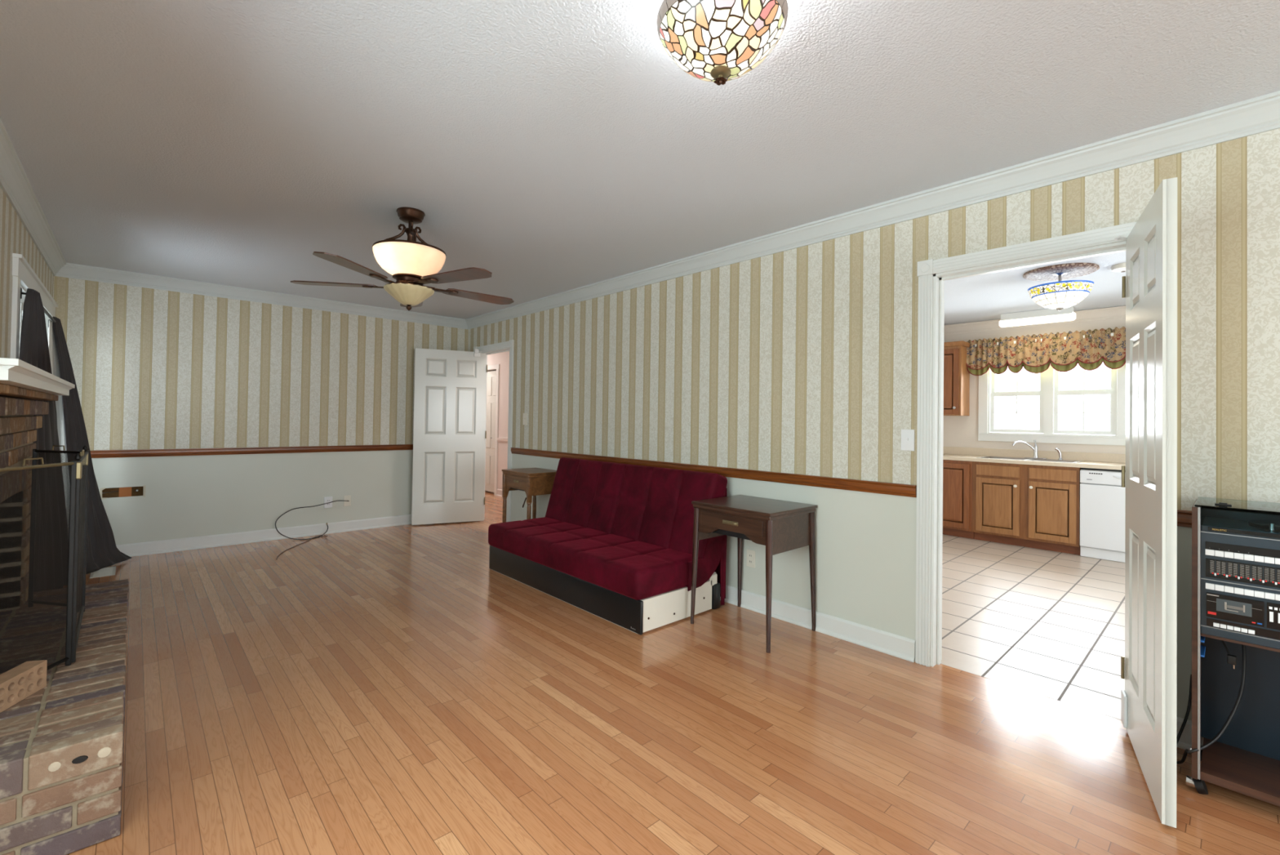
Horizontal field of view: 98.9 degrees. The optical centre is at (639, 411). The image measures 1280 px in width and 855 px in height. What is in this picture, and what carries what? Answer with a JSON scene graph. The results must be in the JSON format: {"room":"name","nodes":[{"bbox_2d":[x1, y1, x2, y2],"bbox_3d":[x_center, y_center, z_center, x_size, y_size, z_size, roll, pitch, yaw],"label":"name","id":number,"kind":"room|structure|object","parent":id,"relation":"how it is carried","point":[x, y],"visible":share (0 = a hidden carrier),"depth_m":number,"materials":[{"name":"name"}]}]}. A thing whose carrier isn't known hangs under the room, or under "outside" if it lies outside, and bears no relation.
{"room":"living room","nodes":[
{"label":"living room","id":0,"kind":"room"},
{"bbox_2d":[0,186,53,358],"bbox_3d":[-1.212,0.012,0.476,0.120,2.472,10.743,2,-1,-43],"label":"wall","id":1,"kind":"structure","parent":0,"point":[15,237],"depth_m":2.94,"materials":[{"name":"paper"}]},
{"bbox_2d":[0,117,66,275],"bbox_3d":[-1.123,-1.168,0.558,0.075,0.111,10.743,2,-1,-43],"label":"crown molding","id":2,"kind":"structure","parent":1,"relation":"attached to","point":[15,183],"depth_m":3.05,"materials":[{"name":"white paint"}]},
{"bbox_2d":[9,253,57,358],"bbox_3d":[-4.128,-0.061,3.675,0.170,1.620,2.000,2,-1,-43],"label":"window","id":3,"kind":"structure","parent":1,"relation":"in","point":[24,276],"depth_m":3.11,"materials":[{"name":"white paint"}]},
{"bbox_2d":[20,287,56,327],"bbox_3d":[-4.027,-0.679,3.687,0.054,0.060,1.520,2,-1,-43],"label":"curtain rod","id":4,"kind":"object","parent":3,"relation":"attached to","point":[46,312],"visible":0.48,"depth_m":3.74,"materials":[{"name":"black metal"}]},
{"bbox_2d":[18,288,68,591],"bbox_3d":[-3.850,0.266,3.558,0.116,1.941,1.354,1,-1,-38],"label":"curtain","id":5,"kind":"object","parent":4,"relation":"hanging from","point":[33,345],"visible":0.35,"depth_m":3.34,"materials":[{"name":"grey fabric"}]},
{"bbox_2d":[48,320,70,534],"bbox_3d":[-4.430,0.246,4.172,0.108,1.850,0.281,1,-1,-1],"label":"sheer curtain","id":6,"kind":"object","parent":4,"relation":"hanging from","point":[51,341],"visible":0.24,"depth_m":4.19,"materials":[{"name":"fabric"}]},
{"bbox_2d":[53,316,131,573],"bbox_3d":[-4.405,0.266,4.385,0.290,1.955,0.601,1,-1,-13],"label":"curtain","id":7,"kind":"object","parent":4,"relation":"hanging from","point":[102,551],"visible":0.77,"depth_m":4.34,"materials":[{"name":"grey fabric"}]},
{"bbox_2d":[102,485,143,497],"bbox_3d":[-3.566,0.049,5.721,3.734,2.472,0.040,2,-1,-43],"label":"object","id":8,"kind":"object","parent":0,"point":[116,494],"depth_m":4.77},
{"bbox_2d":[53,275,468,544],"bbox_3d":[-3.516,0.049,5.667,3.734,2.472,0.012,2,-1,-43],"label":"wall","id":9,"kind":"structure","parent":0,"point":[153,368],"depth_m":5.29,"materials":[{"name":"paper"}]},
{"bbox_2d":[99,484,146,499],"bbox_3d":[-4.510,0.708,4.780,0.290,0.200,0.060,2,-1,-43],"label":"outlet plate","id":10,"kind":"object","parent":9,"relation":"attached to","point":[123,491],"depth_m":4.78,"materials":[{"name":"brown wood"}]},
{"bbox_2d":[89,444,413,457],"bbox_3d":[-3.493,0.386,5.665,3.579,0.065,0.022,2,-1,-43],"label":"trim","id":11,"kind":"structure","parent":9,"relation":"attached to","point":[221,451],"depth_m":5.30,"materials":[{"name":"brown wood"}]},
{"bbox_2d":[55,262,467,328],"bbox_3d":[-3.453,-1.133,5.666,3.579,0.111,0.075,2,-1,-43],"label":"crown molding","id":12,"kind":"structure","parent":9,"relation":"attached to","point":[69,270],"depth_m":5.30,"materials":[{"name":"white paint"}]},
{"bbox_2d":[115,514,411,556],"bbox_3d":[-3.505,1.230,5.653,3.579,0.111,0.024,2,-1,-43],"label":"baseboard","id":13,"kind":"structure","parent":9,"relation":"attached to","point":[131,549],"depth_m":5.38,"materials":[{"name":"white paint"}]},
{"bbox_2d":[324,496,332,507],"bbox_3d":[-3.316,0.958,5.827,0.078,0.115,0.022,2,-1,-43],"label":"wall outlet","id":14,"kind":"object","parent":9,"relation":"attached to","point":[328,499],"visible":1,"depth_m":5.82,"materials":[{"name":"white plastic"}]},
{"bbox_2d":[343,494,351,506],"bbox_3d":[-3.180,0.964,5.957,0.070,0.115,0.018,2,-1,-43],"label":"cable plate","id":15,"kind":"object","parent":9,"relation":"attached to","point":[345,497],"visible":1,"depth_m":5.96,"materials":[{"name":"beige plastic"}]},
{"bbox_2d":[275,500,349,539],"bbox_3d":[-3.347,1.113,5.653,0.168,0.349,0.693,0,-1,43],"label":"coaxial cable","id":16,"kind":"object","parent":15,"relation":"attached to","point":[335,500],"visible":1,"depth_m":5.58,"materials":[{"name":"black rubber"}]},
{"bbox_2d":[487,351,509,489],"bbox_3d":[-1.589,0.111,8.194,0.120,2.472,5.000,2,-1,-43],"label":"wall","id":17,"kind":"structure","parent":0,"point":[501,358],"depth_m":8.77,"materials":[{"name":"white paint"}]},
{"bbox_2d":[484,370,496,492],"bbox_3d":[-2.592,0.316,9.228,0.064,2.000,0.800,2,-1,-43],"label":"door","id":18,"kind":"structure","parent":17,"relation":"in","point":[491,375],"depth_m":9.11,"materials":[{"name":"white paint"}]},
{"bbox_2d":[487,364,499,495],"bbox_3d":[-2.621,0.286,9.208,0.015,2.120,0.970,2,-1,-43],"label":"trim","id":19,"kind":"structure","parent":17,"relation":"attached to","point":[496,366],"depth_m":8.87,"materials":[{"name":"white paint"}]},
{"bbox_2d":[496,488,502,497],"bbox_3d":[-1.171,1.290,7.600,0.024,0.111,3.360,2,-1,-43],"label":"baseboard","id":20,"kind":"structure","parent":17,"relation":"attached to","point":[499,491],"depth_m":8.77,"materials":[{"name":"white paint"}]},
{"bbox_2d":[497,437,507,442],"bbox_3d":[-1.158,0.446,7.612,0.022,0.065,3.360,2,-1,-43],"label":"trim","id":21,"kind":"structure","parent":17,"relation":"attached to","point":[499,439],"depth_m":8.72,"materials":[{"name":"white paint"}]},
{"bbox_2d":[0,0,1279,324],"bbox_3d":[1.682,-1.173,3.146,8.108,0.065,10.943,2,-1,-43],"label":"ceiling","id":22,"kind":"structure","parent":0,"point":[548,148],"depth_m":2.23,"materials":[{"name":"white paint"}]},
{"bbox_2d":[290,207,514,310],"bbox_3d":[-1.324,-0.894,3.275,1.234,0.588,1.278,2,-1,-43],"label":"ceiling fan","id":23,"kind":"object","parent":22,"relation":"hanging from","point":[413,264],"visible":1,"depth_m":3.15,"materials":[{"name":"brown metal"}]},
{"bbox_2d":[657,0,787,85],"bbox_3d":[0.236,-1.071,1.595,0.376,0.233,0.376,2,-1,-43],"label":"ceiling light","id":24,"kind":"object","parent":22,"relation":"attached to","point":[717,42],"visible":1,"depth_m":1.52,"materials":[{"name":"multicoloured glass"}]},
{"bbox_2d":[999,306,1075,327],"bbox_3d":[4.179,-0.997,5.781,0.100,0.140,0.660,2,-1,-43],"label":"fluorescent light","id":25,"kind":"object","parent":22,"relation":"attached to","point":[1048,315],"visible":0.99,"depth_m":5.74,"materials":[{"name":"white paint"}]},
{"bbox_2d":[1022,262,1099,280],"bbox_3d":[3.285,-1.091,4.285,0.476,0.023,0.476,2,-1,-43],"label":"ceiling medallion","id":26,"kind":"object","parent":22,"relation":"attached to","point":[1073,269],"visible":0.97,"depth_m":4.23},
{"bbox_2d":[1027,272,1093,311],"bbox_3d":[3.283,-0.944,4.283,0.413,0.306,0.413,2,-1,-43],"label":"kitchen ceiling light","id":27,"kind":"object","parent":26,"relation":"hanging from","point":[1060,295],"visible":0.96,"depth_m":4.17,"materials":[{"name":"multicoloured glass"}]},
{"bbox_2d":[1111,262,1125,272],"bbox_3d":[3.631,-1.077,4.091,0.176,0.045,0.176,2,-1,-43],"label":"ceiling light","id":28,"kind":"object","parent":22,"relation":"attached to","point":[1121,267],"visible":0.54,"depth_m":4.08,"materials":[{"name":"beige plastic"}]},
{"bbox_2d":[63,490,1279,854],"bbox_3d":[0.242,1.345,3.897,9.108,0.061,13.800,2,-1,-43],"label":"floor","id":29,"kind":"structure","parent":0,"point":[387,690],"depth_m":2.28,"materials":[{"name":"brown wood"}]},
{"bbox_2d":[0,357,128,854],"bbox_3d":[-2.632,0.546,2.008,1.118,1.404,2.040,2,-1,-43],"label":"fireplace","id":30,"kind":"object","parent":29,"relation":"on","point":[62,744],"visible":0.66,"depth_m":1.71,"materials":[{"name":"brick"}]},
{"bbox_2d":[0,659,47,712],"bbox_3d":[-2.051,0.897,1.785,0.057,0.090,0.203,1,-1,-13],"label":"brick","id":31,"kind":"object","parent":30,"relation":"on","point":[26,678],"visible":1,"depth_m":1.80,"materials":[{"name":"brick"}]},
{"bbox_2d":[0,444,88,673],"bbox_3d":[-2.436,0.548,2.256,0.216,0.785,1.266,2,-1,-43],"label":"fireplace screen","id":32,"kind":"object","parent":30,"relation":"on","point":[74,581],"visible":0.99,"depth_m":2.00,"materials":[{"name":"black metal"}]},
{"bbox_2d":[89,565,115,577],"bbox_3d":[-4.214,1.253,4.302,0.140,0.006,0.310,2,-1,-43],"label":"floor vent","id":33,"kind":"object","parent":29,"relation":"in","point":[109,571],"visible":0.88,"depth_m":4.27,"materials":[{"name":"white metal"}]},
{"bbox_2d":[276,535,328,559],"bbox_3d":[-3.250,1.279,5.224,0.114,0.006,0.978,1,-1,-6],"label":"cord","id":34,"kind":"object","parent":29,"relation":"on","point":[316,535],"visible":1,"depth_m":5.24,"materials":[{"name":"brown rubber"}]},
{"bbox_2d":[502,467,556,522],"bbox_3d":[-1.049,0.940,5.313,0.390,0.752,0.503,2,-1,-43],"label":"table","id":35,"kind":"object","parent":29,"relation":"on","point":[535,482],"visible":0.73,"depth_m":5.17,"materials":[{"name":"brown wood"}]},
{"bbox_2d":[488,457,727,634],"bbox_3d":[-0.329,0.859,4.149,0.840,0.904,1.865,2,-1,-43],"label":"sofa","id":36,"kind":"object","parent":29,"relation":"on","point":[613,541],"visible":0.97,"depth_m":3.83,"materials":[{"name":"fabric"}]},
{"bbox_2d":[488,516,700,599],"bbox_3d":[-0.410,1.020,4.078,0.632,0.182,1.860,2,-1,-43],"label":"seat cushion","id":37,"kind":"object","parent":36,"relation":"on","point":[627,566],"depth_m":3.69,"materials":[{"name":"fabric"}]},
{"bbox_2d":[545,457,727,558],"bbox_3d":[-0.130,0.712,4.336,0.157,0.600,1.860,23,-15,-40],"label":"cushion","id":38,"kind":"object","parent":36,"relation":"on","point":[646,504],"depth_m":4.12,"materials":[{"name":"fabric"}]},
{"bbox_2d":[690,494,817,653],"bbox_3d":[0.694,0.937,3.364,0.501,0.757,0.580,2,-1,-43],"label":"table","id":39,"kind":"object","parent":29,"relation":"on","point":[780,526],"visible":1,"depth_m":3.24,"materials":[{"name":"brown wood"}]},
{"bbox_2d":[942,459,973,538],"bbox_3d":[3.502,0.969,6.513,0.581,0.856,0.955,2,-1,-43],"label":"base cabinet","id":40,"kind":"object","parent":29,"relation":"on","point":[957,475],"visible":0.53,"depth_m":6.08,"materials":[{"name":"brown wood"}]},
{"bbox_2d":[942,446,1125,470],"bbox_3d":[4.230,0.477,5.733,0.590,0.126,3.090,2,-1,-43],"label":"countertop","id":41,"kind":"structure","parent":40,"relation":"on","point":[1091,460],"depth_m":5.82,"materials":[{"name":"beige laminate"}]},
{"bbox_2d":[1012,440,1047,458],"bbox_3d":[4.221,0.401,5.944,0.322,0.202,0.114,0,-1,27],"label":"faucet","id":42,"kind":"object","parent":41,"relation":"on","point":[1035,448],"visible":1,"depth_m":5.92,"materials":[{"name":"silver metal"}]},
{"bbox_2d":[976,455,1084,462],"bbox_3d":[4.136,0.583,5.829,0.425,0.168,0.860,2,-1,-43],"label":"sink","id":43,"kind":"object","parent":41,"relation":"in","point":[988,456],"visible":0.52,"depth_m":5.84,"materials":[{"name":"metal"}]},
{"bbox_2d":[986,456,1026,460],"bbox_3d":[3.980,0.583,5.965,0.324,0.166,0.390,2,-1,-43],"label":"basin","id":44,"kind":"object","parent":43,"relation":"in","point":[992,457],"depth_m":6.05,"materials":[{"name":"metal"}]},
{"bbox_2d":[1031,458,1075,462],"bbox_3d":[4.261,0.583,5.660,0.324,0.166,0.380,2,-1,-43],"label":"basin","id":45,"kind":"object","parent":43,"relation":"in","point":[1037,460],"depth_m":5.74,"materials":[{"name":"metal"}]},
{"bbox_2d":[1054,447,1062,459],"bbox_3d":[4.408,0.438,5.766,0.071,0.129,0.043,0,-1,34],"label":"sprayer","id":46,"kind":"object","parent":43,"relation":"on","point":[1058,450],"visible":1,"depth_m":5.75,"materials":[{"name":"silver metal"}]},
{"bbox_2d":[972,461,1080,555],"bbox_3d":[4.127,0.969,5.813,0.612,0.856,0.919,2,-1,-43],"label":"base cabinet","id":47,"kind":"object","parent":29,"relation":"on","point":[1035,506],"visible":0.99,"depth_m":5.61,"materials":[{"name":"brown wood"}]},
{"bbox_2d":[1080,467,1125,562],"bbox_3d":[4.643,0.967,5.247,0.584,0.853,0.600,2,-1,-43],"label":"dishwasher","id":48,"kind":"object","parent":29,"relation":"on","point":[1102,494],"visible":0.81,"depth_m":5.16,"materials":[{"name":"white metal"}]},
{"bbox_2d":[1186,496,1279,806],"bbox_3d":[2.202,0.816,1.810,0.327,1.003,0.554,2,-1,-43],"label":"rack","id":49,"kind":"object","parent":29,"relation":"on","point":[1245,759],"visible":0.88,"depth_m":1.97,"materials":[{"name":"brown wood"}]},
{"bbox_2d":[1176,644,1246,763],"bbox_3d":[2.045,1.045,1.979,0.358,0.540,0.195,2,-1,-43],"label":"power cord","id":50,"kind":"object","parent":49,"relation":"hanging from","point":[1220,732],"visible":0.83,"depth_m":1.92,"materials":[{"name":"black rubber"}]},
{"bbox_2d":[1221,640,1236,668],"bbox_3d":[2.105,0.840,1.964,0.026,0.129,0.072,1,-1,19],"label":"lead","id":51,"kind":"object","parent":49,"relation":"hanging from","point":[1231,659],"visible":0.9,"depth_m":1.94,"materials":[{"name":"black plastic"}]},
{"bbox_2d":[1200,619,1279,652],"bbox_3d":[2.210,0.769,1.807,0.288,0.011,0.510,2,-1,-43],"label":"shelf","id":52,"kind":"object","parent":49,"relation":"attached to","point":[1202,636],"depth_m":1.83,"materials":[{"name":"brown wood"}]},
{"bbox_2d":[1200,506,1279,648],"bbox_3d":[2.193,0.545,1.791,0.288,0.431,0.496,2,-1,-43],"label":"system","id":53,"kind":"object","parent":49,"relation":"on","point":[1240,559],"visible":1,"depth_m":1.81,"materials":[{"name":"black plastic"}]},
{"bbox_2d":[1200,737,1279,806],"bbox_3d":[2.204,1.245,1.796,0.316,0.027,0.503,2,-1,-43],"label":"shelf","id":54,"kind":"object","parent":49,"relation":"attached to","point":[1249,771],"depth_m":1.89,"materials":[{"name":"brown wood"}]},
{"bbox_2d":[467,128,1279,719],"bbox_3d":[1.482,0.085,2.961,0.055,2.472,10.743,2,-1,-43],"label":"wall","id":55,"kind":"structure","parent":0,"point":[802,360],"depth_m":3.18,"materials":[{"name":"paper"}]},
{"bbox_2d":[473,339,514,521],"bbox_3d":[-1.737,0.260,6.386,0.026,2.121,0.946,2,-1,-43],"label":"hall doorway","id":56,"kind":"structure","parent":55,"relation":"in","point":[510,344],"depth_m":6.06,"materials":[{"name":"white paint"}]},
{"bbox_2d":[523,413,527,424],"bbox_3d":[-1.229,0.074,5.849,0.015,0.125,0.085,2,-1,-43],"label":"light switch","id":57,"kind":"object","parent":55,"relation":"attached to","point":[525,415],"visible":1,"depth_m":5.84,"materials":[{"name":"beige plastic"}]},
{"bbox_2d":[511,447,916,497],"bbox_3d":[0.026,0.421,4.473,0.022,0.065,4.250,2,-1,-43],"label":"trim","id":58,"kind":"structure","parent":55,"relation":"attached to","point":[874,486],"depth_m":3.60,"materials":[{"name":"brown wood"}]},
{"bbox_2d":[746,548,755,568],"bbox_3d":[0.746,0.984,3.687,0.008,0.115,0.070,2,-1,-43],"label":"wall outlet","id":59,"kind":"object","parent":55,"relation":"attached to","point":[750,557],"visible":1,"depth_m":3.68,"materials":[{"name":"beige plastic"}]},
{"bbox_2d":[720,584,915,662],"bbox_3d":[0.013,1.265,4.461,0.024,0.111,4.250,2,-1,-43],"label":"baseboard","id":60,"kind":"structure","parent":55,"relation":"attached to","point":[895,645],"depth_m":3.23,"materials":[{"name":"white paint"}]},
{"bbox_2d":[465,90,1279,328],"bbox_3d":[1.452,-1.098,2.933,0.075,0.111,10.743,2,-1,-43],"label":"crown molding","id":61,"kind":"structure","parent":55,"relation":"attached to","point":[1260,114],"depth_m":2.70,"materials":[{"name":"white paint"}]},
{"bbox_2d":[901,429,914,450],"bbox_3d":[1.441,0.150,2.953,0.015,0.115,0.070,2,-1,-43],"label":"light switch","id":62,"kind":"object","parent":55,"relation":"attached to","point":[907,435],"visible":1,"depth_m":2.95,"materials":[{"name":"white plastic"}]},
{"bbox_2d":[915,221,1137,666],"bbox_3d":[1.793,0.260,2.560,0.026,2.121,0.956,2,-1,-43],"label":"door frame","id":63,"kind":"structure","parent":55,"relation":"in","point":[926,268],"depth_m":2.86,"materials":[{"name":"white paint"}]},
{"bbox_2d":[1177,509,1191,527],"bbox_3d":[3.605,0.421,0.594,0.022,0.065,4.385,2,-1,-43],"label":"chair rail","id":64,"kind":"object","parent":55,"relation":"attached to","point":[1184,517],"depth_m":2.16,"materials":[{"name":"brown wood"}]},
{"bbox_2d":[1176,715,1204,749],"bbox_3d":[3.591,1.265,0.582,0.024,0.111,4.385,2,-1,-43],"label":"baseboard","id":65,"kind":"structure","parent":55,"relation":"attached to","point":[1184,742],"depth_m":2.15,"materials":[{"name":"white paint"}]},
{"bbox_2d":[942,317,1125,453],"bbox_3d":[4.865,0.170,5.577,0.120,2.472,4.200,2,-1,-43],"label":"wall","id":66,"kind":"structure","parent":0,"point":[961,431],"depth_m":6.29,"materials":[{"name":"beige paint"}]},
{"bbox_2d":[943,340,969,415],"bbox_3d":[3.549,-0.386,6.672,0.353,0.855,0.785,2,-1,-43],"label":"upper cabinet","id":67,"kind":"object","parent":66,"relation":"attached to","point":[956,374],"visible":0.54,"depth_m":6.38,"materials":[{"name":"brown wood"}]},
{"bbox_2d":[942,446,1125,462],"bbox_3d":[4.440,0.465,5.926,0.020,0.090,3.090,2,-1,-43],"label":"backsplash","id":68,"kind":"structure","parent":66,"relation":"attached to","point":[1071,455],"depth_m":5.99,"materials":[{"name":"beige laminate"}]},
{"bbox_2d":[943,305,1125,335],"bbox_3d":[4.811,-1.002,5.527,0.075,0.111,4.200,2,-1,-43],"label":"crown molding","id":69,"kind":"structure","parent":66,"relation":"attached to","point":[1119,312],"depth_m":5.99,"materials":[{"name":"beige paint"}]},
{"bbox_2d":[966,326,1125,375],"bbox_3d":[4.431,-0.637,5.881,0.139,0.429,1.644,2,-1,-43],"label":"window valance","id":70,"kind":"object","parent":66,"relation":"attached to","point":[1090,348],"visible":0.89,"depth_m":5.86,"materials":[{"name":"multicoloured fabric"}]},
{"bbox_2d":[977,363,1125,445],"bbox_3d":[4.468,-0.204,5.986,0.126,1.080,1.330,2,-1,-43],"label":"window","id":71,"kind":"structure","parent":66,"relation":"in","point":[1049,393],"depth_m":5.95,"materials":[{"name":"white paint"}]},
{"bbox_3d":[-2.494,0.087,7.359,0.064,2.472,5.000,2,-1,-43],"label":"wall","id":72,"kind":"structure","parent":0,"visible":0},
{"bbox_2d":[411,347,487,524],"bbox_3d":[-2.231,0.270,6.461,0.815,2.061,0.071,1,-1,-25],"label":"door","id":73,"kind":"structure","parent":72,"relation":"in","point":[450,433],"depth_m":6.45,"materials":[{"name":"white paint"}]},
{"bbox_2d":[481,347,509,519],"bbox_3d":[-1.683,0.298,6.435,0.125,2.047,0.802,2,-1,-43],"label":"door frame","id":74,"kind":"structure","parent":72,"relation":"attached to","point":[505,349],"depth_m":6.75,"materials":[{"name":"white paint"}]},
{"bbox_3d":[1.778,0.086,2.729,0.064,2.472,4.200,2,-1,-43],"label":"wall","id":75,"kind":"structure","parent":0,"visible":0},
{"bbox_2d":[1114,177,1177,827],"bbox_3d":[1.846,0.279,2.027,0.079,2.042,0.693,0,-1,34],"label":"door","id":76,"kind":"structure","parent":75,"relation":"in","point":[1148,665],"depth_m":1.86,"materials":[{"name":"white paint"}]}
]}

